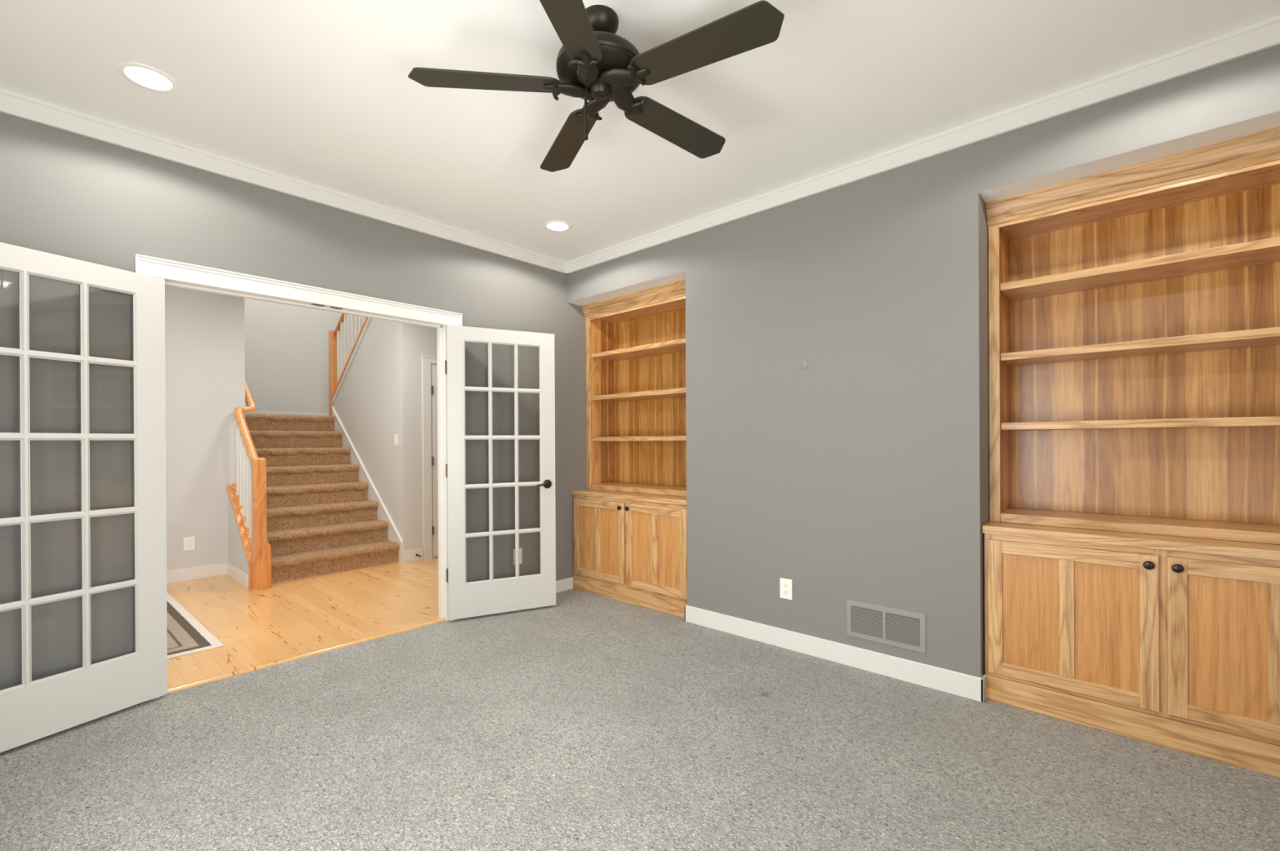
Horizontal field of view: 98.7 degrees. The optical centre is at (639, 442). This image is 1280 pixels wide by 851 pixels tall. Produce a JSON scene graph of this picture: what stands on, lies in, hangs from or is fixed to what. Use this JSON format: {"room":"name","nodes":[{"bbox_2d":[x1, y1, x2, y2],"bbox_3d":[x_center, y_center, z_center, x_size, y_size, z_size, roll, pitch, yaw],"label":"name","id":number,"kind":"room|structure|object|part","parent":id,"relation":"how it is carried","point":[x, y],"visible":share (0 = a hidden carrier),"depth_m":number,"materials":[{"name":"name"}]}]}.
{"room":"library","nodes":[
{"label":"library","id":0,"kind":"room"},
{"bbox_2d":[164,285,228,570],"bbox_3d":[-4.777,-0.106,4.340,0.120,2.733,2.450,0,0,42],"label":"wall","id":1,"kind":"structure","parent":0,"point":[196,321],"depth_m":5.04,"materials":[{"name":"beige paint"}]},
{"bbox_2d":[183,537,195,551],"bbox_3d":[-4.092,0.924,4.989,0.009,0.120,0.080,0,0,42],"label":"wall outlet","id":2,"kind":"object","parent":1,"relation":"attached to","point":[188,542],"visible":1,"depth_m":4.99,"materials":[{"name":"white plastic"}]},
{"bbox_2d":[166,548,423,588],"bbox_3d":[-3.996,1.193,4.727,4.033,0.125,0.720,0,0,-31],"label":"baseboard","id":3,"kind":"structure","parent":1,"relation":"attached to","point":[222,569],"depth_m":5.03,"materials":[{"name":"white paint"}]},
{"bbox_2d":[226,295,244,485],"bbox_3d":[-4.395,-1.343,5.737,2.990,5.200,0.140,0,0,42],"label":"wall","id":4,"kind":"structure","parent":0,"point":[235,305],"depth_m":5.24,"materials":[{"name":"beige paint"}]},
{"bbox_2d":[0,111,586,697],"bbox_3d":[-1.615,-0.124,3.592,0.120,2.733,4.210,0,0,42],"label":"wall","id":5,"kind":"structure","parent":0,"point":[63,193],"depth_m":2.62,"materials":[{"name":"grey paint"}]},
{"bbox_2d":[0,242,167,753],"bbox_3d":[-2.481,0.218,2.345,0.128,2.026,0.774,0,0,24],"label":"door","id":6,"kind":"structure","parent":5,"relation":"in","point":[30,711],"depth_m":2.44,"materials":[{"name":"white paint"}]},
{"bbox_2d":[134,253,462,701],"bbox_3d":[-1.876,0.173,3.292,0.172,2.142,1.700,0,0,42],"label":"trim","id":7,"kind":"structure","parent":5,"relation":"attached to","point":[166,269],"depth_m":3.06,"materials":[{"name":"white paint"}]},
{"bbox_2d":[161,279,448,696],"bbox_3d":[-1.888,0.213,3.291,0.120,2.064,1.535,0,0,42],"label":"trim","id":8,"kind":"structure","parent":5,"relation":"attached to","point":[441,329],"depth_m":3.81,"materials":[{"name":"white paint"}]},
{"bbox_2d":[167,618,445,693],"bbox_3d":[-1.871,1.238,3.282,0.046,0.013,1.491,0,0,42],"label":"trim","id":9,"kind":"structure","parent":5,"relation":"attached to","point":[186,686],"depth_m":3.15,"materials":[{"name":"brown wood"}]},
{"bbox_2d":[444,324,555,620],"bbox_3d":[-0.988,0.208,3.950,0.775,2.026,0.128,0,0,-26],"label":"door","id":10,"kind":"structure","parent":5,"relation":"in","point":[491,596],"depth_m":3.90,"materials":[{"name":"white paint"}]},
{"bbox_3d":[-0.709,0.315,4.024,0.113,0.029,0.020,0,0,-32],"label":"lever","id":11,"kind":"part","parent":10,"relation":"part of","materials":[{"name":"brown metal"}]},
{"bbox_3d":[-0.682,0.312,4.067,0.066,0.066,0.030,0,0,-27],"label":"handle","id":12,"kind":"part","parent":10,"relation":"part of","materials":[{"name":"brown metal"}]},
{"bbox_2d":[513,548,522,564],"bbox_3d":[-0.940,0.881,4.229,0.009,0.120,0.080,0,0,42],"label":"wall outlet","id":13,"kind":"object","parent":5,"relation":"attached to","point":[520,549],"visible":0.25,"depth_m":4.24,"materials":[{"name":"white plastic"}]},
{"bbox_2d":[555,577,573,593],"bbox_3d":[-1.732,1.195,3.357,0.015,0.097,3.454,0,0,42],"label":"baseboard","id":14,"kind":"structure","parent":5,"relation":"attached to","point":[562,585],"depth_m":4.56,"materials":[{"name":"white paint"}]},
{"bbox_2d":[244,297,359,413],"bbox_3d":[-4.694,-1.343,7.716,0.120,5.200,2.660,0,0,42],"label":"wall","id":15,"kind":"structure","parent":0,"point":[286,347],"depth_m":7.50,"materials":[{"name":"beige paint"}]},
{"bbox_2d":[244,411,328,416],"bbox_3d":[-4.631,-0.364,7.679,0.015,0.080,2.400,0,0,42],"label":"baseboard","id":16,"kind":"structure","parent":15,"relation":"attached to","point":[254,412],"depth_m":7.47,"materials":[{"name":"white paint"}]},
{"bbox_2d":[333,317,414,551],"bbox_3d":[-3.132,-0.245,6.365,1.980,2.988,0.120,0,0,42],"label":"wall","id":17,"kind":"structure","parent":0,"point":[374,401],"depth_m":5.91,"materials":[{"name":"beige paint"}]},
{"bbox_2d":[328,313,368,416],"bbox_3d":[-3.317,-1.456,6.526,1.688,2.250,0.156,0,0,42],"label":"stair railing","id":18,"kind":"object","parent":17,"relation":"on","point":[343,340],"visible":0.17,"depth_m":6.88,"materials":[{"name":"brown wood"}]},
{"bbox_3d":[-3.924,-0.875,7.044,0.090,1.094,0.089,0,0,42],"label":"newel post","id":19,"kind":"part","parent":18,"relation":"part of","materials":[{"name":"brown wood"}]},
{"bbox_3d":[-3.320,-1.960,6.505,1.660,1.242,0.064,0,0,42],"label":"handrail","id":20,"kind":"part","parent":18,"relation":"part of","materials":[{"name":"brown wood"}]},
{"bbox_2d":[332,317,370,403],"bbox_3d":[-3.325,-1.117,6.447,1.570,1.238,0.010,0,0,42],"label":"trim","id":21,"kind":"structure","parent":17,"relation":"attached to","point":[368,318],"depth_m":6.54,"materials":[{"name":"white paint"}]},
{"bbox_2d":[332,407,404,563],"bbox_3d":[-3.167,0.399,6.304,1.985,1.700,0.022,0,0,42],"label":"trim","id":22,"kind":"structure","parent":17,"relation":"attached to","point":[393,535],"depth_m":6.18,"materials":[{"name":"white paint"}]},
{"bbox_2d":[394,434,397,446],"bbox_3d":[-2.555,-0.019,5.750,0.074,0.120,0.011,0,0,42],"label":"light switch","id":23,"kind":"object","parent":17,"relation":"attached to","point":[396,435],"visible":1,"depth_m":5.74,"materials":[{"name":"white plastic"}]},
{"bbox_2d":[413,324,438,558],"bbox_3d":[-2.388,-1.355,5.725,0.230,5.200,2.550,0,0,42],"label":"wall","id":24,"kind":"structure","parent":0,"point":[424,337],"depth_m":5.78,"materials":[{"name":"beige paint"}]},
{"bbox_2d":[421,355,436,559],"bbox_3d":[-1.938,0.161,6.183,0.026,2.162,1.054,0,0,42],"label":"trim","id":25,"kind":"structure","parent":24,"relation":"attached to","point":[427,361],"depth_m":5.83,"materials":[{"name":"white paint"}]},
{"bbox_2d":[431,364,438,557],"bbox_3d":[-1.944,0.199,6.191,0.057,2.063,0.858,0,0,42],"label":"door","id":26,"kind":"structure","parent":24,"relation":"in","point":[434,370],"depth_m":5.90,"materials":[{"name":"white paint"}]},
{"bbox_2d":[0,557,1279,850],"bbox_3d":[-2.057,1.275,3.686,9.490,0.061,5.140,0,0,42],"label":"floor","id":27,"kind":"structure","parent":0,"point":[584,722],"depth_m":2.17,"materials":[{"name":"grey carpet"}]},
{"bbox_2d":[166,591,223,659],"bbox_3d":[-3.676,1.250,3.584,2.020,0.007,1.150,0,0,41],"label":"rug","id":28,"kind":"object","parent":27,"relation":"on","point":[186,635],"visible":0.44,"depth_m":3.55,"materials":[{"name":"beige fabric"}]},
{"bbox_2d":[226,378,271,591],"bbox_3d":[-3.904,0.045,5.351,1.951,2.417,0.240,0,0,42],"label":"stair railing","id":29,"kind":"object","parent":27,"relation":"on","point":[249,548],"visible":0.93,"depth_m":4.84,"materials":[{"name":"brown wood"}]},
{"bbox_3d":[-3.902,-0.456,5.403,0.186,1.414,1.893,0,0,-41],"label":"handrail","id":30,"kind":"part","parent":29,"relation":"part of","materials":[{"name":"brown wood"}]},
{"bbox_3d":[-3.289,1.140,4.729,0.032,0.218,0.124,0,0,42],"label":"panel","id":31,"kind":"part","parent":29,"relation":"part of","materials":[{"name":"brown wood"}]},
{"bbox_3d":[-3.247,0.693,4.686,0.088,1.115,0.088,0,0,42],"label":"newel post","id":32,"kind":"part","parent":29,"relation":"part of","materials":[{"name":"brown wood"}]},
{"bbox_3d":[-3.232,1.036,4.758,0.140,0.428,0.032,0,0,42],"label":"newel trim","id":33,"kind":"part","parent":29,"relation":"part of","materials":[{"name":"brown wood"}]},
{"bbox_2d":[244,413,399,583],"bbox_3d":[-3.581,0.461,5.890,1.913,1.580,1.161,0,0,42],"label":"staircase","id":34,"kind":"structure","parent":27,"relation":"on","point":[321,520],"depth_m":5.78,"materials":[{"name":"brown carpet"}]},
{"bbox_2d":[572,495,687,618],"bbox_3d":[0.046,0.838,4.393,1.238,0.790,0.546,0,0,42],"label":"base cabinet","id":35,"kind":"object","parent":27,"relation":"on","point":[630,552],"visible":0.79,"depth_m":4.16,"materials":[{"name":"brown wood"}]},
{"bbox_3d":[-0.431,0.785,4.516,0.210,0.524,0.007,0,0,42],"label":"door panel","id":36,"kind":"part","parent":35,"relation":"part of","materials":[{"name":"brown wood"}]},
{"bbox_3d":[-0.337,0.500,4.424,0.474,0.058,0.021,0,0,42],"label":"door rail","id":37,"kind":"part","parent":35,"relation":"part of","materials":[{"name":"brown wood"}]},
{"bbox_3d":[-0.334,1.069,4.425,0.474,0.056,0.021,0,0,42],"label":"door rail","id":38,"kind":"part","parent":35,"relation":"part of","materials":[{"name":"brown wood"}]},
{"bbox_3d":[-0.336,0.784,4.424,0.588,0.626,0.021,0,0,42],"label":"door","id":39,"kind":"part","parent":35,"relation":"part of","materials":[{"name":"brown wood"}]},
{"bbox_3d":[-0.320,1.107,4.441,0.562,0.055,0.020,0,0,42],"label":"rail","id":40,"kind":"part","parent":35,"relation":"part of","materials":[{"name":"brown wood"}]},
{"bbox_3d":[-0.324,0.472,4.441,0.562,0.055,0.020,0,0,42],"label":"rail","id":41,"kind":"part","parent":35,"relation":"part of","materials":[{"name":"brown wood"}]},
{"bbox_3d":[-0.236,0.784,4.338,0.210,0.524,0.007,0,0,42],"label":"door panel","id":42,"kind":"part","parent":35,"relation":"part of","materials":[{"name":"brown wood"}]},
{"bbox_2d":[571,488,686,506],"bbox_3d":[0.056,0.424,4.405,1.242,0.037,0.520,0,0,42],"label":"countertop","id":43,"kind":"structure","parent":35,"relation":"on","point":[678,500],"depth_m":4.21,"materials":[{"name":"brown wood"}]},
{"bbox_2d":[581,279,686,497],"bbox_3d":[0.086,-0.385,4.442,1.242,1.578,0.378,0,0,42],"label":"bookcase","id":44,"kind":"object","parent":43,"relation":"on","point":[636,407],"visible":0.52,"depth_m":4.68,"materials":[{"name":"brown wood"}]},
{"bbox_3d":[-0.324,-0.370,4.859,0.018,1.552,0.306,0,0,42],"label":"panel","id":45,"kind":"part","parent":44,"relation":"part of","materials":[{"name":"brown wood"}]},
{"bbox_3d":[-0.023,-1.120,4.327,1.242,0.106,0.067,0,0,42],"label":"crown moulding","id":46,"kind":"part","parent":44,"relation":"part of","materials":[{"name":"brown wood"}]},
{"bbox_3d":[-0.007,-1.099,4.344,1.148,0.097,0.020,0,0,42],"label":"rail","id":47,"kind":"part","parent":44,"relation":"part of","materials":[{"name":"brown wood"}]},
{"bbox_3d":[0.102,-0.748,4.463,1.146,0.036,0.294,0,0,42],"label":"shelf","id":48,"kind":"part","parent":44,"relation":"part of","materials":[{"name":"brown wood"}]},
{"bbox_3d":[0.103,0.382,4.457,1.148,0.044,0.320,0,0,42],"label":"shelf","id":49,"kind":"part","parent":44,"relation":"part of","materials":[{"name":"brown wood"}]},
{"bbox_3d":[0.104,-0.382,4.463,1.146,0.036,0.294,0,0,42],"label":"shelf","id":50,"kind":"part","parent":44,"relation":"part of","materials":[{"name":"brown wood"}]},
{"bbox_3d":[0.106,-0.028,4.463,1.146,0.036,0.294,0,0,42],"label":"shelf","id":51,"kind":"part","parent":44,"relation":"part of","materials":[{"name":"brown wood"}]},
{"bbox_3d":[0.101,-1.083,4.463,1.148,0.020,0.301,0,0,42],"label":"panel","id":52,"kind":"part","parent":44,"relation":"part of","materials":[{"name":"brown wood"}]},
{"bbox_3d":[0.210,-0.372,4.578,1.198,1.552,0.010,0,0,42],"label":"panel","id":53,"kind":"part","parent":44,"relation":"part of","materials":[{"name":"brown wood"}]},
{"bbox_3d":[0.021,0.783,4.103,0.208,0.524,0.007,0,0,42],"label":"door panel","id":54,"kind":"part","parent":35,"relation":"part of","materials":[{"name":"brown wood"}]},
{"bbox_3d":[0.114,0.497,4.013,0.469,0.058,0.021,0,0,42],"label":"door rail","id":55,"kind":"part","parent":35,"relation":"part of","materials":[{"name":"brown wood"}]},
{"bbox_3d":[0.117,1.067,4.013,0.469,0.056,0.021,0,0,42],"label":"door rail","id":56,"kind":"part","parent":35,"relation":"part of","materials":[{"name":"brown wood"}]},
{"bbox_3d":[0.115,0.781,4.013,0.583,0.626,0.021,0,0,42],"label":"door","id":57,"kind":"part","parent":35,"relation":"part of","materials":[{"name":"brown wood"}]},
{"bbox_3d":[0.126,0.470,4.031,0.562,0.055,0.020,0,0,42],"label":"rail","id":58,"kind":"part","parent":35,"relation":"part of","materials":[{"name":"brown wood"}]},
{"bbox_3d":[0.129,1.105,4.031,0.562,0.055,0.020,0,0,42],"label":"rail","id":59,"kind":"part","parent":35,"relation":"part of","materials":[{"name":"brown wood"}]},
{"bbox_3d":[0.214,0.782,3.927,0.208,0.524,0.007,0,0,42],"label":"door panel","id":60,"kind":"part","parent":35,"relation":"part of","materials":[{"name":"brown wood"}]},
{"bbox_2d":[983,533,1279,778],"bbox_3d":[2.252,0.827,2.378,1.238,0.790,0.546,0,0,42],"label":"base cabinet","id":61,"kind":"object","parent":27,"relation":"on","point":[1180,651],"visible":0.94,"depth_m":2.23,"materials":[{"name":"brown wood"}]},
{"bbox_3d":[1.776,0.774,2.501,0.210,0.524,0.007,0,0,42],"label":"door panel","id":62,"kind":"part","parent":61,"relation":"part of","materials":[{"name":"brown wood"}]},
{"bbox_3d":[1.869,0.489,2.409,0.474,0.058,0.021,0,0,42],"label":"door rail","id":63,"kind":"part","parent":61,"relation":"part of","materials":[{"name":"brown wood"}]},
{"bbox_3d":[1.873,1.058,2.410,0.474,0.056,0.021,0,0,42],"label":"door rail","id":64,"kind":"part","parent":61,"relation":"part of","materials":[{"name":"brown wood"}]},
{"bbox_3d":[1.883,0.461,2.426,0.562,0.055,0.020,0,0,42],"label":"rail","id":65,"kind":"part","parent":61,"relation":"part of","materials":[{"name":"brown wood"}]},
{"bbox_3d":[1.887,1.096,2.426,0.562,0.055,0.020,0,0,42],"label":"rail","id":66,"kind":"part","parent":61,"relation":"part of","materials":[{"name":"brown wood"}]},
{"bbox_3d":[1.871,0.773,2.410,0.588,0.626,0.021,0,0,42],"label":"door","id":67,"kind":"part","parent":61,"relation":"part of","materials":[{"name":"brown wood"}]},
{"bbox_3d":[1.970,0.773,2.323,0.210,0.524,0.007,0,0,42],"label":"door panel","id":68,"kind":"part","parent":61,"relation":"part of","materials":[{"name":"brown wood"}]},
{"bbox_2d":[982,521,1279,560],"bbox_3d":[2.262,0.413,2.391,1.242,0.037,0.520,0,0,42],"label":"countertop","id":69,"kind":"structure","parent":61,"relation":"on","point":[1185,544],"depth_m":2.26,"materials":[{"name":"brown wood"}]},
{"bbox_2d":[985,127,1279,545],"bbox_3d":[2.292,-0.395,2.428,1.242,1.578,0.378,0,0,42],"label":"bookcase","id":70,"kind":"object","parent":69,"relation":"on","point":[1134,310],"visible":1,"depth_m":2.54,"materials":[{"name":"brown wood"}]},
{"bbox_3d":[1.883,-0.381,2.844,0.018,1.552,0.306,0,0,42],"label":"panel","id":71,"kind":"part","parent":70,"relation":"part of","materials":[{"name":"brown wood"}]},
{"bbox_3d":[2.183,-1.131,2.312,1.242,0.106,0.067,0,0,42],"label":"crown moulding","id":72,"kind":"part","parent":70,"relation":"part of","materials":[{"name":"brown wood"}]},
{"bbox_3d":[2.199,-1.109,2.329,1.148,0.097,0.020,0,0,42],"label":"rail","id":73,"kind":"part","parent":70,"relation":"part of","materials":[{"name":"brown wood"}]},
{"bbox_3d":[2.309,-0.773,2.448,1.146,0.036,0.294,0,0,42],"label":"shelf","id":74,"kind":"part","parent":70,"relation":"part of","materials":[{"name":"brown wood"}]},
{"bbox_3d":[2.309,0.371,2.442,1.148,0.044,0.320,0,0,42],"label":"shelf","id":75,"kind":"part","parent":70,"relation":"part of","materials":[{"name":"brown wood"}]},
{"bbox_3d":[2.313,-0.081,2.449,1.146,0.036,0.294,0,0,42],"label":"shelf","id":76,"kind":"part","parent":70,"relation":"part of","materials":[{"name":"brown wood"}]},
{"bbox_3d":[2.311,-0.425,2.448,1.146,0.036,0.294,0,0,42],"label":"shelf","id":77,"kind":"part","parent":70,"relation":"part of","materials":[{"name":"brown wood"}]},
{"bbox_3d":[2.307,-1.094,2.448,1.148,0.020,0.301,0,0,42],"label":"panel","id":78,"kind":"part","parent":70,"relation":"part of","materials":[{"name":"brown wood"}]},
{"bbox_3d":[2.048,0.496,2.212,0.035,0.035,0.029,0,0,42],"label":"knob","id":79,"kind":"part","parent":61,"relation":"part of","materials":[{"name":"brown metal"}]},
{"bbox_3d":[2.110,0.496,2.156,0.035,0.035,0.029,0,0,42],"label":"knob","id":80,"kind":"part","parent":61,"relation":"part of","materials":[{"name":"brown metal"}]},
{"bbox_3d":[2.322,0.771,1.998,0.583,0.626,0.021,0,0,42],"label":"door","id":81,"kind":"part","parent":61,"relation":"part of","materials":[{"name":"brown wood"}]},
{"bbox_3d":[2.336,1.094,2.016,0.562,0.055,0.020,0,0,42],"label":"rail","id":82,"kind":"part","parent":61,"relation":"part of","materials":[{"name":"brown wood"}]},
{"bbox_3d":[2.332,0.459,2.016,0.562,0.055,0.020,0,0,42],"label":"rail","id":83,"kind":"part","parent":61,"relation":"part of","materials":[{"name":"brown wood"}]},
{"bbox_3d":[2.227,0.772,2.088,0.208,0.524,0.007,0,0,42],"label":"door panel","id":84,"kind":"part","parent":61,"relation":"part of","materials":[{"name":"brown wood"}]},
{"bbox_3d":[2.320,0.487,1.998,0.469,0.058,0.021,0,0,42],"label":"door rail","id":85,"kind":"part","parent":61,"relation":"part of","materials":[{"name":"brown wood"}]},
{"bbox_3d":[2.324,1.056,1.998,0.469,0.056,0.021,0,0,42],"label":"door rail","id":86,"kind":"part","parent":61,"relation":"part of","materials":[{"name":"brown wood"}]},
{"bbox_2d":[0,0,1279,262],"bbox_3d":[0.005,-1.538,2.104,4.530,0.080,4.210,0,0,42],"label":"ceiling","id":87,"kind":"structure","parent":0,"point":[322,93],"depth_m":2.29,"materials":[{"name":"paint"}]},
{"bbox_2d":[116,62,178,93],"bbox_3d":[-2.005,-1.484,2.242,0.190,0.005,0.190,0,0,42],"label":"recessed light","id":88,"kind":"object","parent":87,"relation":"in","point":[146,77],"visible":1,"depth_m":2.24,"materials":[{"name":"paint"}]},
{"bbox_2d":[543,220,571,231],"bbox_3d":[-0.571,-1.494,3.805,0.190,0.005,0.190,0,0,42],"label":"recessed light","id":89,"kind":"object","parent":87,"relation":"in","point":[554,225],"visible":1,"depth_m":3.80,"materials":[{"name":"white"}]},
{"bbox_2d":[408,0,784,172],"bbox_3d":[-0.098,-1.280,1.964,1.240,0.435,1.218,0,0,42],"label":"ceiling fan","id":90,"kind":"object","parent":87,"relation":"hanging from","point":[595,64],"visible":1,"depth_m":1.86,"materials":[{"name":"metal"}]},
{"bbox_3d":[-0.534,-1.252,1.905,0.521,0.007,0.140,0,12,-6],"label":"fan blade","id":91,"kind":"part","parent":90,"relation":"part of","materials":[{"name":"brown wood"}]},
{"bbox_3d":[-0.301,-1.254,2.306,0.140,0.007,0.521,-13,5,-23],"label":"fan blade","id":92,"kind":"part","parent":90,"relation":"part of","materials":[{"name":"brown wood"}]},
{"bbox_3d":[-0.224,-1.253,1.560,0.140,0.007,0.521,12,3,12],"label":"fan blade","id":93,"kind":"part","parent":90,"relation":"part of","materials":[{"name":"brown wood"}]},
{"bbox_3d":[-0.190,-1.152,1.925,0.015,0.180,0.015,0,0,42],"label":"pull chain","id":94,"kind":"part","parent":90,"relation":"part of","materials":[{"name":"metal"}]},
{"bbox_3d":[0.152,-1.256,2.209,0.521,0.007,0.140,0,-12,-42],"label":"fan blade","id":95,"kind":"part","parent":90,"relation":"part of","materials":[{"name":"black wood"}]},
{"bbox_3d":[0.200,-1.256,1.748,0.521,0.007,0.140,0,-12,30],"label":"fan blade","id":96,"kind":"part","parent":90,"relation":"part of","materials":[{"name":"brown wood"}]},
{"bbox_2d":[567,44,1279,677],"bbox_3d":[1.207,-0.140,3.412,4.290,2.733,0.670,0,0,42],"label":"wall","id":97,"kind":"structure","parent":0,"point":[860,473],"depth_m":2.96,"materials":[{"name":"grey paint"}]},
{"bbox_2d":[0,15,1279,274],"bbox_3d":[-0.180,-1.452,1.901,4.290,0.089,3.420,0,0,42],"label":"trim","id":98,"kind":"structure","parent":97,"relation":"attached to","point":[1264,34],"depth_m":2.71,"materials":[{"name":"paint"}]},
{"bbox_2d":[779,577,792,599],"bbox_3d":[0.868,0.874,3.268,0.080,0.120,0.009,0,0,42],"label":"wall outlet","id":99,"kind":"object","parent":97,"relation":"attached to","point":[785,585],"visible":1,"depth_m":3.26,"materials":[{"name":"white plastic"}]},
{"bbox_2d":[782,590,788,595],"bbox_3d":[0.866,0.895,3.266,0.034,0.027,0.004,0,0,42],"label":"receptacle","id":100,"kind":"object","parent":99,"relation":"attached to","point":[784,592],"depth_m":3.26,"materials":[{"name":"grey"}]},
{"bbox_2d":[782,582,788,588],"bbox_3d":[0.866,0.853,3.266,0.034,0.027,0.004,0,0,42],"label":"receptacle","id":101,"kind":"object","parent":99,"relation":"attached to","point":[785,585],"depth_m":3.26,"materials":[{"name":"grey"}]},
{"bbox_2d":[799,362,808,369],"bbox_3d":[0.948,-0.441,3.177,0.062,0.044,0.023,0,0,42],"label":"wall hook","id":102,"kind":"object","parent":97,"relation":"attached to","point":[804,366],"visible":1,"depth_m":3.18,"materials":[{"name":"silver metal"}]},
{"bbox_2d":[684,604,986,702],"bbox_3d":[0.975,1.172,3.192,1.772,0.113,0.050,0,0,42],"label":"baseboard","id":103,"kind":"structure","parent":97,"relation":"attached to","point":[956,683],"depth_m":3.00,"materials":[{"name":"white paint"}]},
{"bbox_2d":[846,599,926,654],"bbox_3d":[1.284,0.965,2.888,0.402,0.198,0.010,0,0,42],"label":"air vent","id":104,"kind":"object","parent":97,"relation":"in","point":[900,628],"visible":1,"depth_m":2.88,"materials":[{"name":"grey metal"}]},
{"bbox_2d":[568,111,1279,306],"bbox_3d":[1.147,-1.179,3.394,4.234,0.001,0.568,0,0,42],"label":"crown molding","id":105,"kind":"structure","parent":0,"point":[1271,121],"depth_m":2.33,"materials":[{"name":"paint"}]}
]}

